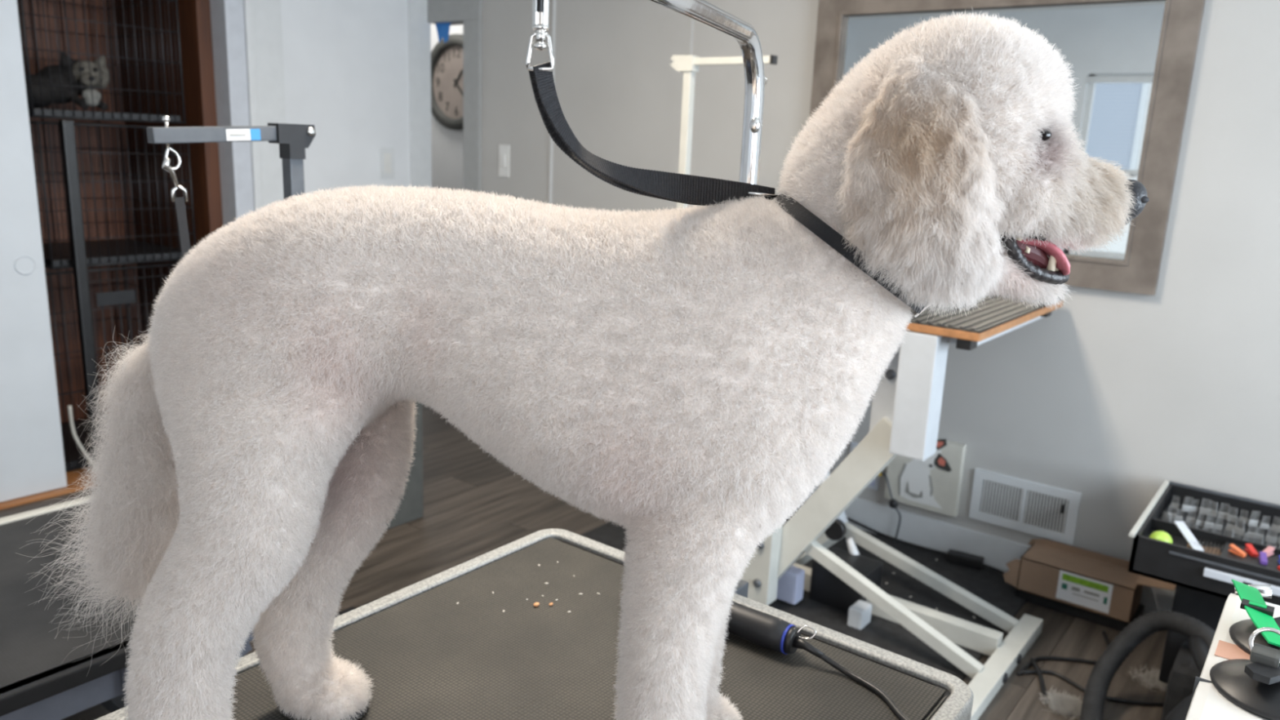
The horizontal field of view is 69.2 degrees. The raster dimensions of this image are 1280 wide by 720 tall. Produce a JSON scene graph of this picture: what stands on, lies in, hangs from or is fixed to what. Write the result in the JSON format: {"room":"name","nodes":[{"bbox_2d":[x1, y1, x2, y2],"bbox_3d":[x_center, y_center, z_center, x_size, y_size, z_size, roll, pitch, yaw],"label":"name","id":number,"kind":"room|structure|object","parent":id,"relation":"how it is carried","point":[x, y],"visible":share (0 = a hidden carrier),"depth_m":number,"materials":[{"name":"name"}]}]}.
{"room":"dog grooming salon","nodes":[
{"label":"dog grooming salon","id":0,"kind":"room"},
{"bbox_2d":[29,0,142,400],"bbox_3d":[-2.775,-0.785,3.868,0.792,2.550,2.050,12,16,36],"label":"wall","id":1,"kind":"structure","parent":0,"point":[29,0],"depth_m":4.53,"materials":[{"name":"brown wood"}]},
{"bbox_2d":[17,0,142,423],"bbox_3d":[-3.102,-0.803,3.994,0.020,2.500,1.750,12,16,36],"label":"trim","id":2,"kind":"structure","parent":1,"relation":"attached to","point":[69,7],"depth_m":4.52,"materials":[{"name":"brown wood"}]},
{"bbox_2d":[115,0,222,344],"bbox_3d":[-2.243,-0.882,4.493,0.762,2.500,0.100,12,16,36],"label":"wooden door","id":3,"kind":"structure","parent":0,"point":[194,15],"depth_m":4.30,"materials":[{"name":"brown wood"}]},
{"bbox_2d":[209,0,253,227],"bbox_3d":[-1.862,-0.742,4.293,0.125,2.350,0.088,12,16,36],"label":"trim","id":4,"kind":"structure","parent":3,"relation":"attached to","point":[227,16],"depth_m":4.16,"materials":[{"name":"paint"}]},
{"bbox_2d":[280,0,409,194],"bbox_3d":[-2.699,-0.708,3.218,0.120,2.700,4.910,12,16,36],"label":"wall","id":5,"kind":"structure","parent":0,"point":[345,62],"depth_m":4.61,"materials":[{"name":"white paint"}]},
{"bbox_2d":[0,0,66,502],"bbox_3d":[-2.688,-0.525,3.180,0.044,2.329,1.108,12,16,36],"label":"door","id":6,"kind":"structure","parent":5,"relation":"in","point":[32,459],"depth_m":3.62,"materials":[{"name":"paint"}]},
{"bbox_2d":[0,462,108,510],"bbox_3d":[-2.786,0.481,4.025,0.922,0.012,1.790,12,16,36],"label":"trim","id":7,"kind":"structure","parent":5,"relation":"attached to","point":[70,475],"depth_m":3.83,"materials":[{"name":"orange wood"}]},
{"bbox_2d":[58,120,104,471],"bbox_3d":[-2.330,-0.241,3.885,0.040,1.480,0.043,12,16,36],"label":"post","id":8,"kind":"object","parent":7,"relation":"on","point":[67,131],"visible":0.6,"depth_m":3.84,"materials":[{"name":"black plastic"}]},
{"bbox_2d":[67,404,97,471],"bbox_3d":[-2.360,0.335,3.937,0.017,0.308,0.096,15,18,43],"label":"cable","id":9,"kind":"object","parent":7,"relation":"on","point":[69,406],"visible":0.77,"depth_m":3.90,"materials":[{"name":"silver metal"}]},
{"bbox_2d":[44,260,182,471],"bbox_3d":[-2.535,-0.033,4.311,0.654,0.865,0.610,12,16,36],"label":"wire crate","id":10,"kind":"object","parent":7,"relation":"on","point":[73,457],"visible":0.29,"depth_m":4.13,"materials":[{"name":"black metal"}]},
{"bbox_2d":[60,416,110,469],"bbox_3d":[-2.558,0.367,4.409,0.610,0.029,0.580,12,16,36],"label":"cable","id":11,"kind":"object","parent":10,"relation":"on","point":[74,462],"depth_m":4.25,"materials":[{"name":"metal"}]},
{"bbox_2d":[29,120,195,269],"bbox_3d":[-2.477,-0.761,4.173,0.659,0.590,0.610,12,16,36],"label":"wire crate","id":12,"kind":"object","parent":10,"relation":"on","point":[56,255],"visible":0.7,"depth_m":4.15,"materials":[{"name":"black metal"}]},
{"bbox_2d":[17,0,186,124],"bbox_3d":[-2.447,-1.370,4.003,0.659,0.645,0.610,12,16,36],"label":"wire crate","id":13,"kind":"object","parent":12,"relation":"on","point":[33,113],"visible":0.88,"depth_m":4.00,"materials":[{"name":"black metal"}]},
{"bbox_2d":[24,50,109,111],"bbox_3d":[-2.512,-1.176,3.897,0.463,0.242,0.289,2,13,-3],"label":"cat","id":14,"kind":"object","parent":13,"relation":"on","point":[64,58],"visible":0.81,"depth_m":3.90},
{"bbox_2d":[27,107,181,121],"bbox_3d":[-2.460,-1.077,4.072,0.630,0.029,0.580,12,16,36],"label":"tray","id":15,"kind":"object","parent":13,"relation":"on","point":[33,113],"depth_m":3.86,"materials":[{"name":"black metal"}]},
{"bbox_2d":[42,239,182,266],"bbox_3d":[-2.489,-0.494,4.236,0.630,0.029,0.580,12,16,36],"label":"tray","id":16,"kind":"object","parent":12,"relation":"on","point":[113,257],"depth_m":4.14,"materials":[{"name":"black metal"}]},
{"bbox_2d":[243,0,262,212],"bbox_3d":[-1.778,-0.743,4.311,0.035,2.350,0.038,12,16,36],"label":"trim","id":17,"kind":"structure","parent":5,"relation":"attached to","point":[247,4],"depth_m":4.19,"materials":[{"name":"paint"}]},
{"bbox_2d":[253,0,285,208],"bbox_3d":[-1.730,-0.759,4.390,0.012,2.350,0.150,12,16,36],"label":"trim","id":18,"kind":"structure","parent":5,"relation":"attached to","point":[267,13],"depth_m":4.27,"materials":[{"name":"paint"}]},
{"bbox_2d":[379,147,395,178],"bbox_3d":[-1.322,-1.030,4.859,0.012,0.160,0.090,12,16,36],"label":"wall switch","id":19,"kind":"object","parent":5,"relation":"attached to","point":[386,154],"visible":1,"depth_m":4.85,"materials":[{"name":"paint"}]},
{"bbox_2d":[407,0,431,404],"bbox_3d":[-1.188,-1.064,5.030,0.012,2.700,0.140,12,16,36],"label":"trim","id":20,"kind":"structure","parent":5,"relation":"attached to","point":[419,28],"depth_m":4.94,"materials":[{"name":"paint"}]},
{"bbox_2d":[430,23,463,191],"bbox_3d":[-1.334,-1.303,5.813,3.200,2.800,1.070,12,16,36],"label":"wall","id":21,"kind":"structure","parent":0,"point":[447,144],"depth_m":6.33,"materials":[{"name":"white paint"}]},
{"bbox_2d":[435,22,450,42],"bbox_3d":[-1.040,-1.726,4.897,0.120,0.100,0.002,12,16,36],"label":"scrap","id":22,"kind":"object","parent":21,"relation":"attached to","point":[442,28],"visible":1,"depth_m":4.89,"materials":[{"name":"blue"}]},
{"bbox_2d":[431,34,463,130],"bbox_3d":[-1.226,-1.839,6.150,0.614,0.614,0.050,12,16,36],"label":"wall clock","id":23,"kind":"object","parent":21,"relation":"attached to","point":[446,58],"visible":0.59,"depth_m":6.20,"materials":[{"name":"grey"}]},
{"bbox_2d":[0,404,1167,719],"bbox_3d":[-0.338,0.811,3.262,8.700,0.080,7.600,12,16,36],"label":"floor","id":24,"kind":"structure","parent":0,"point":[474,505],"depth_m":3.45,"materials":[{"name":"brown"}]},
{"bbox_2d":[0,493,254,719],"bbox_3d":[-1.609,0.800,1.782,0.872,0.504,1.850,12,16,36],"label":"table","id":25,"kind":"object","parent":24,"relation":"on","point":[35,684],"visible":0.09,"depth_m":1.88,"materials":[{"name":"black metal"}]},
{"bbox_2d":[146,122,315,200],"bbox_3d":[-0.838,0.011,1.978,0.090,1.008,0.340,12,16,36],"label":"grooming arm","id":26,"kind":"object","parent":25,"relation":"on","point":[293,140],"visible":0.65,"depth_m":1.92,"materials":[{"name":"grey metal"}]},
{"bbox_2d":[161,115,191,260],"bbox_3d":[-0.898,-0.236,1.817,0.021,0.469,0.059,10,15,28],"label":"grooming noose","id":27,"kind":"object","parent":26,"relation":"hanging from","point":[180,204],"visible":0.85,"depth_m":1.80,"materials":[{"name":"black fabric"}]},
{"bbox_2d":[380,400,423,532],"bbox_3d":[-1.126,0.329,3.644,0.390,0.620,0.387,12,16,36],"label":"wall","id":28,"kind":"structure","parent":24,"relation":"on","point":[411,508],"depth_m":3.67,"materials":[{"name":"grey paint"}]},
{"bbox_2d":[95,528,973,719],"bbox_3d":[-0.269,0.867,1.079,0.800,0.803,1.320,12,16,36],"label":"table","id":29,"kind":"object","parent":24,"relation":"on","point":[426,655],"visible":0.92,"depth_m":1.30,"materials":[{"name":"black plastic"}]},
{"bbox_2d":[23,7,1149,719],"bbox_3d":[-0.059,0.075,0.967,1.050,0.817,0.282,3,13,4],"label":"dog","id":30,"kind":"object","parent":29,"relation":"on","point":[684,380],"visible":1,"depth_m":0.84},
{"bbox_2d":[775,192,928,317],"bbox_3d":[0.203,-0.104,0.904,0.156,0.113,0.221,1,13,-7],"label":"collar","id":31,"kind":"object","parent":30,"relation":"attached to","point":[824,232],"visible":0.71,"depth_m":0.81,"materials":[{"name":"black"}]},
{"bbox_2d":[648,0,764,597],"bbox_3d":[0.006,0.101,1.135,0.079,1.051,0.805,8,14,22],"label":"grooming arm","id":32,"kind":"object","parent":29,"relation":"attached to","point":[702,11],"visible":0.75,"depth_m":1.33,"materials":[{"name":"silver metal"}]},
{"bbox_2d":[524,0,777,205],"bbox_3d":[0.019,-0.258,0.832,0.288,0.238,0.036,-7,16,-36],"label":"loop","id":33,"kind":"object","parent":32,"relation":"hanging from","point":[679,188],"visible":0.93,"depth_m":0.82,"materials":[{"name":"black fabric"}]},
{"bbox_2d":[724,600,909,719],"bbox_3d":[0.262,0.814,1.294,0.638,0.846,0.153,12,16,36],"label":"clipper","id":34,"kind":"object","parent":29,"relation":"on","point":[770,632],"visible":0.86,"depth_m":1.31,"materials":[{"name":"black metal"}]},
{"bbox_2d":[580,510,1026,679],"bbox_3d":[0.532,0.771,3.399,1.500,0.008,1.090,12,16,36],"label":"floor mat","id":35,"kind":"object","parent":24,"relation":"on","point":[988,584],"visible":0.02,"depth_m":3.22,"materials":[{"name":"black rubber"}]},
{"bbox_2d":[739,292,1063,719],"bbox_3d":[0.662,0.289,3.189,1.428,1.054,1.070,12,16,36],"label":"table","id":36,"kind":"object","parent":35,"relation":"on","point":[906,403],"visible":0.6,"depth_m":2.88,"materials":[{"name":"white metal"}]},
{"bbox_2d":[670,54,777,209],"bbox_3d":[0.254,-0.630,3.102,0.392,0.747,0.042,12,16,36],"label":"post","id":37,"kind":"object","parent":36,"relation":"on","point":[688,64],"visible":0.62,"depth_m":3.11,"materials":[{"name":"beige metal"}]},
{"bbox_2d":[802,501,1004,573],"bbox_3d":[0.934,0.683,3.716,1.132,0.061,0.063,12,16,36],"label":"power adapter","id":38,"kind":"object","parent":35,"relation":"on","point":[957,557],"visible":0.71,"depth_m":3.50,"materials":[{"name":"black plastic"}]},
{"bbox_2d":[1038,687,1081,719],"label":"tuft","id":39,"kind":"object","parent":24,"relation":"on","point":[1065,704],"depth_m":2.61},
{"bbox_2d":[1003,538,1176,631],"bbox_3d":[1.535,0.768,3.177,0.515,0.199,0.188,12,16,36],"label":"cardboard box","id":40,"kind":"object","parent":24,"relation":"on","point":[1100,588],"visible":0.83,"depth_m":3.14,"materials":[{"name":"brown cardboard"}]},
{"bbox_2d":[1016,630,1164,706],"bbox_3d":[1.382,0.956,2.730,0.462,0.024,0.550,-1,14,-16],"label":"cable","id":41,"kind":"object","parent":24,"relation":"on","point":[1023,670],"visible":0.75,"depth_m":2.78,"materials":[{"name":"black plastic"}]},
{"bbox_2d":[1080,610,1215,719],"bbox_3d":[1.360,0.895,2.311,0.508,0.328,0.704,12,16,36],"label":"hose","id":42,"kind":"object","parent":24,"relation":"on","point":[1188,664],"visible":0.56,"depth_m":2.51,"materials":[{"name":"black plastic"}]},
{"bbox_2d":[1131,666,1167,692],"label":"tuft","id":43,"kind":"object","parent":24,"relation":"on","point":[1155,678],"depth_m":2.77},
{"bbox_2d":[1159,585,1226,683],"bbox_3d":[1.911,0.809,2.662,0.640,0.382,0.500,12,16,36],"label":"equipment cart","id":44,"kind":"object","parent":24,"relation":"on","point":[1205,607],"visible":0.08,"depth_m":2.61,"materials":[{"name":"black plastic"}]},
{"bbox_2d":[1128,480,1279,605],"bbox_3d":[1.853,0.561,2.601,0.785,0.118,0.590,12,16,36],"label":"drawer","id":45,"kind":"object","parent":44,"relation":"on","point":[1176,563],"visible":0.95,"depth_m":2.58,"materials":[{"name":"black plastic"}]},
{"bbox_2d":[1149,530,1172,543],"bbox_3d":[1.476,0.514,2.631,0.060,0.060,0.060,12,16,36],"label":"ball","id":46,"kind":"object","parent":45,"relation":"in","point":[1162,535],"visible":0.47,"depth_m":2.61,"materials":[{"name":"green plastic"}]},
{"bbox_2d":[1173,520,1204,551],"bbox_3d":[1.552,0.498,2.625,0.026,0.039,0.123,3,13,2],"label":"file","id":47,"kind":"object","parent":45,"relation":"in","point":[1184,529],"visible":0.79,"depth_m":2.62,"materials":[{"name":"plastic"}]},
{"bbox_2d":[1186,539,1222,555],"bbox_3d":[1.581,0.525,2.595,0.084,0.028,0.057,8,14,24],"label":"brush","id":48,"kind":"object","parent":45,"relation":"in","point":[1213,550],"visible":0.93,"depth_m":2.59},
{"bbox_2d":[1159,500,1279,548],"bbox_3d":[1.919,0.570,2.682,0.743,0.049,0.335,12,16,36],"label":"tray","id":49,"kind":"object","parent":45,"relation":"in","point":[1184,513],"visible":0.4,"depth_m":2.84,"materials":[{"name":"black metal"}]},
{"bbox_2d":[1162,511,1170,522],"bbox_3d":[1.574,0.481,2.776,0.008,0.052,0.028,-4,14,-25],"label":"comb","id":50,"kind":"object","parent":49,"relation":"on","point":[1167,515],"visible":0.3,"depth_m":2.77,"materials":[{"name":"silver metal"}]},
{"bbox_2d":[1166,504,1176,519],"bbox_3d":[1.629,0.465,2.842,0.024,0.045,0.007,8,14,21],"label":"comb","id":51,"kind":"object","parent":49,"relation":"on","point":[1173,514],"visible":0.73,"depth_m":2.84,"materials":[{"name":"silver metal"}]},
{"bbox_2d":[1170,495,1179,509],"bbox_3d":[1.682,0.446,2.914,0.007,0.042,0.022,-9,17,-41],"label":"comb","id":52,"kind":"object","parent":49,"relation":"on","point":[1177,504],"visible":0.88,"depth_m":2.91,"materials":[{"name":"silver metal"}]},
{"bbox_2d":[1174,508,1183,521],"bbox_3d":[1.643,0.472,2.828,0.021,0.039,0.006,7,14,18],"label":"comb","id":53,"kind":"object","parent":49,"relation":"on","point":[1175,516],"visible":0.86,"depth_m":2.83,"materials":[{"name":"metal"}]},
{"bbox_2d":[1181,496,1192,511],"bbox_3d":[1.706,0.449,2.891,0.027,0.050,0.008,5,13,11],"label":"comb","id":54,"kind":"object","parent":49,"relation":"on","point":[1186,508],"visible":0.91,"depth_m":2.89,"materials":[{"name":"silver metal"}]},
{"bbox_2d":[1186,509,1195,523],"bbox_3d":[1.675,0.474,2.820,0.023,0.042,0.007,7,14,20],"label":"comb","id":55,"kind":"object","parent":49,"relation":"on","point":[1188,519],"visible":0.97,"depth_m":2.82,"materials":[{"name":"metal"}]},
{"bbox_2d":[1191,499,1199,511],"bbox_3d":[1.731,0.454,2.896,0.021,0.040,0.006,5,13,11],"label":"comb","id":56,"kind":"object","parent":49,"relation":"on","point":[1193,507],"visible":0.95,"depth_m":2.90,"materials":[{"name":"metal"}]},
{"bbox_2d":[1195,513,1204,525],"bbox_3d":[1.691,0.481,2.800,0.021,0.039,0.006,5,13,10],"label":"comb","id":57,"kind":"object","parent":49,"relation":"on","point":[1198,522],"visible":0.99,"depth_m":2.80,"materials":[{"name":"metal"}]},
{"bbox_2d":[1199,497,1211,515],"bbox_3d":[1.751,0.454,2.873,0.028,0.051,0.008,11,15,32],"label":"comb","id":58,"kind":"object","parent":49,"relation":"on","point":[1202,510],"visible":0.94,"depth_m":2.87,"materials":[{"name":"silver metal"}]},
{"bbox_2d":[1204,513,1214,528],"bbox_3d":[1.708,0.483,2.782,0.024,0.045,0.007,6,14,15],"label":"comb","id":59,"kind":"object","parent":49,"relation":"on","point":[1206,522],"visible":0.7,"depth_m":2.78,"materials":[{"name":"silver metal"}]},
{"bbox_2d":[1209,500,1217,517],"bbox_3d":[1.770,0.459,2.865,0.008,0.047,0.025,-5,15,-30],"label":"comb","id":60,"kind":"object","parent":49,"relation":"on","point":[1212,511],"visible":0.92,"depth_m":2.86,"materials":[{"name":"silver metal"}]},
{"bbox_2d":[1211,523,1222,534],"bbox_3d":[1.685,0.502,2.713,0.026,0.048,0.008,7,14,20],"label":"comb","id":61,"kind":"object","parent":49,"relation":"on","point":[1214,523],"visible":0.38,"depth_m":2.71,"materials":[{"name":"silver metal"}]},
{"bbox_2d":[1213,516,1223,529],"bbox_3d":[1.732,0.489,2.775,0.021,0.038,0.006,8,14,21],"label":"comb","id":62,"kind":"object","parent":49,"relation":"on","point":[1217,517],"visible":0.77,"depth_m":2.77,"materials":[{"name":"silver metal"}]},
{"bbox_2d":[1217,502,1229,519],"bbox_3d":[1.791,0.463,2.846,0.027,0.050,0.008,10,15,30],"label":"comb","id":63,"kind":"object","parent":49,"relation":"on","point":[1221,514],"visible":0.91,"depth_m":2.85,"materials":[{"name":"silver metal"}]},
{"bbox_2d":[1223,526,1233,537],"bbox_3d":[1.703,0.508,2.687,0.008,0.050,0.027,-7,16,-35],"label":"comb","id":64,"kind":"object","parent":49,"relation":"on","point":[1231,534],"visible":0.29,"depth_m":2.68,"materials":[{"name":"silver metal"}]},
{"bbox_2d":[1226,515,1237,532],"bbox_3d":[1.764,0.487,2.763,0.008,0.050,0.027,-9,17,-40],"label":"comb","id":65,"kind":"object","parent":49,"relation":"on","point":[1229,526],"visible":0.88,"depth_m":2.76,"materials":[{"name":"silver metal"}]},
{"bbox_2d":[1226,506,1237,522],"bbox_3d":[1.805,0.470,2.825,0.025,0.046,0.007,14,18,41],"label":"comb","id":66,"kind":"object","parent":49,"relation":"on","point":[1236,514],"visible":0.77,"depth_m":2.82,"materials":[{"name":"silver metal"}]},
{"bbox_2d":[1233,517,1244,536],"bbox_3d":[1.773,0.492,2.743,0.008,0.050,0.027,-6,16,-33],"label":"comb","id":67,"kind":"object","parent":49,"relation":"on","point":[1242,530],"visible":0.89,"depth_m":2.74,"materials":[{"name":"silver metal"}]},
{"bbox_2d":[1238,509,1248,524],"bbox_3d":[1.836,0.475,2.821,0.007,0.041,0.022,-9,17,-41],"label":"comb","id":68,"kind":"object","parent":49,"relation":"on","point":[1242,517],"visible":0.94,"depth_m":2.82,"materials":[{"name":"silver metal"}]},
{"bbox_2d":[1246,524,1257,538],"bbox_3d":[1.795,0.502,2.720,0.023,0.042,0.007,12,16,36],"label":"comb","id":69,"kind":"object","parent":49,"relation":"on","point":[1251,533],"visible":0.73,"depth_m":2.72,"materials":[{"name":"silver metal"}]},
{"bbox_2d":[1247,510,1260,527],"bbox_3d":[1.849,0.477,2.793,0.027,0.051,0.008,4,13,8],"label":"comb","id":70,"kind":"object","parent":49,"relation":"on","point":[1253,522],"visible":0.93,"depth_m":2.79,"materials":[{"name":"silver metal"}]},
{"bbox_2d":[1253,532,1263,544],"bbox_3d":[1.763,0.519,2.647,0.008,0.051,0.027,-8,17,-39],"label":"comb","id":71,"kind":"object","parent":49,"relation":"on","point":[1261,537],"visible":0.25,"depth_m":2.64,"materials":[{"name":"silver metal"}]},
{"bbox_2d":[1259,515,1270,529],"bbox_3d":[1.872,0.486,2.779,0.022,0.042,0.007,7,14,19],"label":"comb","id":72,"kind":"object","parent":49,"relation":"on","point":[1263,524],"visible":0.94,"depth_m":2.78,"materials":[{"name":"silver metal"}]},
{"bbox_2d":[1265,526,1277,543],"bbox_3d":[1.835,0.507,2.693,0.026,0.048,0.008,12,16,37],"label":"comb","id":73,"kind":"object","parent":49,"relation":"on","point":[1267,535],"visible":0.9,"depth_m":2.69,"materials":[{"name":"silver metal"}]},
{"bbox_2d":[1266,535,1278,547],"bbox_3d":[1.793,0.523,2.633,0.028,0.052,0.008,5,13,10],"label":"comb","id":74,"kind":"object","parent":49,"relation":"on","point":[1269,538],"visible":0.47,"depth_m":2.63,"materials":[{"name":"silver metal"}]},
{"bbox_2d":[1271,515,1279,533],"bbox_3d":[1.895,0.489,2.761,0.007,0.045,0.024,-6,16,-34],"label":"comb","id":75,"kind":"object","parent":49,"relation":"on","point":[1276,526],"visible":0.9,"depth_m":2.76,"materials":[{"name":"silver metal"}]},
{"bbox_2d":[1220,541,1279,570],"bbox_3d":[1.784,0.605,2.441,0.450,0.079,0.185,12,16,36],"label":"tray","id":76,"kind":"object","parent":45,"relation":"in","point":[1273,563],"visible":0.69,"depth_m":2.53,"materials":[{"name":"black plastic"}]},
{"bbox_2d":[1228,543,1246,557],"bbox_3d":[1.641,0.523,2.547,0.016,0.023,0.041,-5,15,-31],"label":"hair clip","id":77,"kind":"object","parent":76,"relation":"on","point":[1234,549],"visible":1,"depth_m":2.54,"materials":[{"name":"orange plastic"}]},
{"bbox_2d":[1244,543,1258,556],"bbox_3d":[1.683,0.524,2.553,0.016,0.023,0.041,3,13,3],"label":"hair clip","id":78,"kind":"object","parent":76,"relation":"on","point":[1251,549],"visible":1,"depth_m":2.55,"materials":[{"name":"red plastic"}]},
{"bbox_2d":[1258,551,1267,564],"bbox_3d":[1.682,0.535,2.504,0.016,0.023,0.041,9,14,25],"label":"hair clip","id":79,"kind":"object","parent":76,"relation":"on","point":[1263,555],"visible":1,"depth_m":2.50,"materials":[{"name":"purple plastic"}]},
{"bbox_2d":[1262,546,1275,556],"bbox_3d":[1.723,0.527,2.548,0.041,0.023,0.016,-5,15,-29],"label":"hair clip","id":80,"kind":"object","parent":76,"relation":"on","point":[1268,550],"visible":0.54,"depth_m":2.55,"materials":[{"name":"pink plastic"}]},
{"bbox_2d":[1185,584,1279,719],"bbox_3d":[0.760,0.829,0.957,0.464,1.018,0.422,12,16,36],"label":"table","id":81,"kind":"object","parent":24,"relation":"on","point":[1207,703],"visible":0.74,"depth_m":0.97,"materials":[{"name":"white plastic"}]},
{"bbox_2d":[1209,626,1279,719],"bbox_3d":[0.630,0.299,0.900,0.125,0.062,0.116,12,16,36],"label":"cup","id":82,"kind":"object","parent":81,"relation":"on","point":[1253,684],"visible":1,"depth_m":0.90,"materials":[{"name":"black plastic"}]},
{"bbox_2d":[1229,617,1279,654],"bbox_3d":[0.701,0.295,0.995,0.114,0.034,0.114,12,16,36],"label":"cup","id":83,"kind":"object","parent":81,"relation":"on","point":[1240,632],"visible":0.49,"depth_m":1.00,"materials":[{"name":"black plastic"}]},
{"bbox_2d":[1231,578,1279,646],"bbox_3d":[0.664,0.271,0.996,0.033,0.013,0.164,8,14,21],"label":"strap","id":84,"kind":"object","parent":83,"relation":"on","point":[1261,615],"visible":0.98,"depth_m":0.99,"materials":[{"name":"green"}]},
{"bbox_2d":[481,0,1279,561],"bbox_3d":[1.317,-0.557,3.310,6.408,2.700,0.100,12,16,36],"label":"wall","id":85,"kind":"structure","parent":0,"point":[1108,397],"depth_m":3.14,"materials":[{"name":"paint"}]},
{"bbox_2d":[427,0,482,194],"bbox_3d":[-0.971,-0.804,5.059,0.408,2.200,0.130,12,16,36],"label":"trim","id":86,"kind":"structure","parent":85,"relation":"attached to","point":[468,13],"depth_m":4.79,"materials":[{"name":"grey paint"}]},
{"bbox_2d":[498,144,510,177],"bbox_3d":[-0.694,-1.014,4.731,0.075,0.160,0.013,12,16,36],"label":"wall switch","id":87,"kind":"object","parent":85,"relation":"attached to","point":[504,150],"visible":1,"depth_m":4.73,"materials":[{"name":"white plastic"}]},
{"bbox_2d":[549,0,555,204],"bbox_3d":[-0.432,-0.919,4.545,0.020,2.700,0.012,12,16,36],"label":"trim","id":88,"kind":"structure","parent":85,"relation":"attached to","point":[553,1],"depth_m":4.50,"materials":[{"name":"paint"}]},
{"bbox_2d":[551,0,693,213],"bbox_3d":[-0.114,-0.850,4.308,0.785,2.700,0.012,12,16,36],"label":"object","id":89,"kind":"structure","parent":85,"relation":"attached to","point":[619,91],"depth_m":4.22,"materials":[{"name":"paint"}]},
{"bbox_2d":[849,441,879,490],"bbox_3d":[0.907,0.429,3.756,0.135,0.175,0.012,12,16,36],"label":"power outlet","id":90,"kind":"object","parent":85,"relation":"attached to","point":[873,485],"visible":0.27,"depth_m":3.74,"materials":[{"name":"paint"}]},
{"bbox_2d":[878,471,901,542],"bbox_3d":[0.957,0.572,3.704,0.188,0.286,0.043,15,18,42],"label":"power cord","id":91,"kind":"object","parent":85,"relation":"attached to","point":[893,504],"visible":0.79,"depth_m":3.65,"materials":[{"name":"black plastic"}]},
{"bbox_2d":[884,438,966,517],"bbox_3d":[1.098,0.427,3.587,0.285,0.297,0.036,12,16,36],"label":"picture","id":92,"kind":"object","parent":85,"relation":"attached to","point":[934,483],"visible":0.7,"depth_m":3.56,"materials":[{"name":"white"}]},
{"bbox_2d":[897,462,906,495],"bbox_3d":[1.024,0.466,3.632,0.028,0.135,0.001,12,16,36],"label":"print","id":93,"kind":"object","parent":92,"relation":"attached to","point":[902,467],"depth_m":3.63,"materials":[{"name":"grey"}]},
{"bbox_2d":[905,482,922,497],"bbox_3d":[1.066,0.505,3.605,0.070,0.065,0.001,12,16,36],"label":"print","id":94,"kind":"object","parent":92,"relation":"attached to","point":[913,490],"depth_m":3.61,"materials":[{"name":"grey"}]},
{"bbox_2d":[900,458,942,508],"bbox_3d":[1.089,0.467,3.582,0.180,0.180,0.001,12,16,36],"label":"print","id":95,"kind":"object","parent":92,"relation":"attached to","point":[921,482],"depth_m":3.58,"materials":[{"name":"white"}]},
{"bbox_2d":[928,475,933,496],"bbox_3d":[1.115,0.483,3.564,0.022,0.080,0.001,12,16,36],"label":"print","id":96,"kind":"object","parent":92,"relation":"attached to","point":[931,477],"depth_m":3.56,"materials":[{"name":"grey"}]},
{"bbox_2d":[920,448,941,469],"bbox_3d":[1.113,0.367,3.542,0.075,0.110,0.001,12,16,36],"label":"print","id":97,"kind":"object","parent":92,"relation":"attached to","point":[934,462],"depth_m":3.54,"materials":[{"name":"white paper"}]},
{"bbox_2d":[937,457,945,466],"bbox_3d":[1.144,0.384,3.520,0.030,0.034,0.001,12,16,36],"label":"print","id":98,"kind":"object","parent":92,"relation":"attached to","point":[941,460],"depth_m":3.52,"materials":[{"name":"brown"}]},
{"bbox_2d":[936,439,946,449],"bbox_3d":[1.131,0.318,3.517,0.063,0.050,0.001,12,16,36],"label":"print","id":99,"kind":"object","parent":92,"relation":"on","point":[941,444],"depth_m":3.51,"materials":[{"name":"red"}]},
{"bbox_2d":[933,453,951,471],"bbox_3d":[1.150,0.388,3.517,0.070,0.065,0.001,12,16,36],"label":"print","id":100,"kind":"object","parent":92,"relation":"attached to","point":[942,461],"depth_m":3.52,"materials":[{"name":"red"}]},
{"bbox_2d":[795,485,1175,614],"bbox_3d":[1.437,0.747,3.401,5.880,0.130,0.014,12,16,36],"label":"baseboard","id":101,"kind":"structure","parent":85,"relation":"attached to","point":[919,530],"depth_m":3.58,"materials":[{"name":"paint"}]},
{"bbox_2d":[808,0,1205,295],"bbox_3d":[1.181,-0.810,3.277,1.290,1.005,0.041,12,16,36],"label":"wall mirror","id":102,"kind":"object","parent":85,"relation":"attached to","point":[1133,61],"visible":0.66,"depth_m":3.01,"materials":[{"name":"brown wood"}]},
{"bbox_2d":[968,468,1081,545],"bbox_3d":[1.396,0.533,3.385,0.370,0.194,0.022,12,16,36],"label":"air vent","id":103,"kind":"object","parent":85,"relation":"in","point":[1039,509],"visible":1,"depth_m":3.38,"materials":[{"name":"metal"}]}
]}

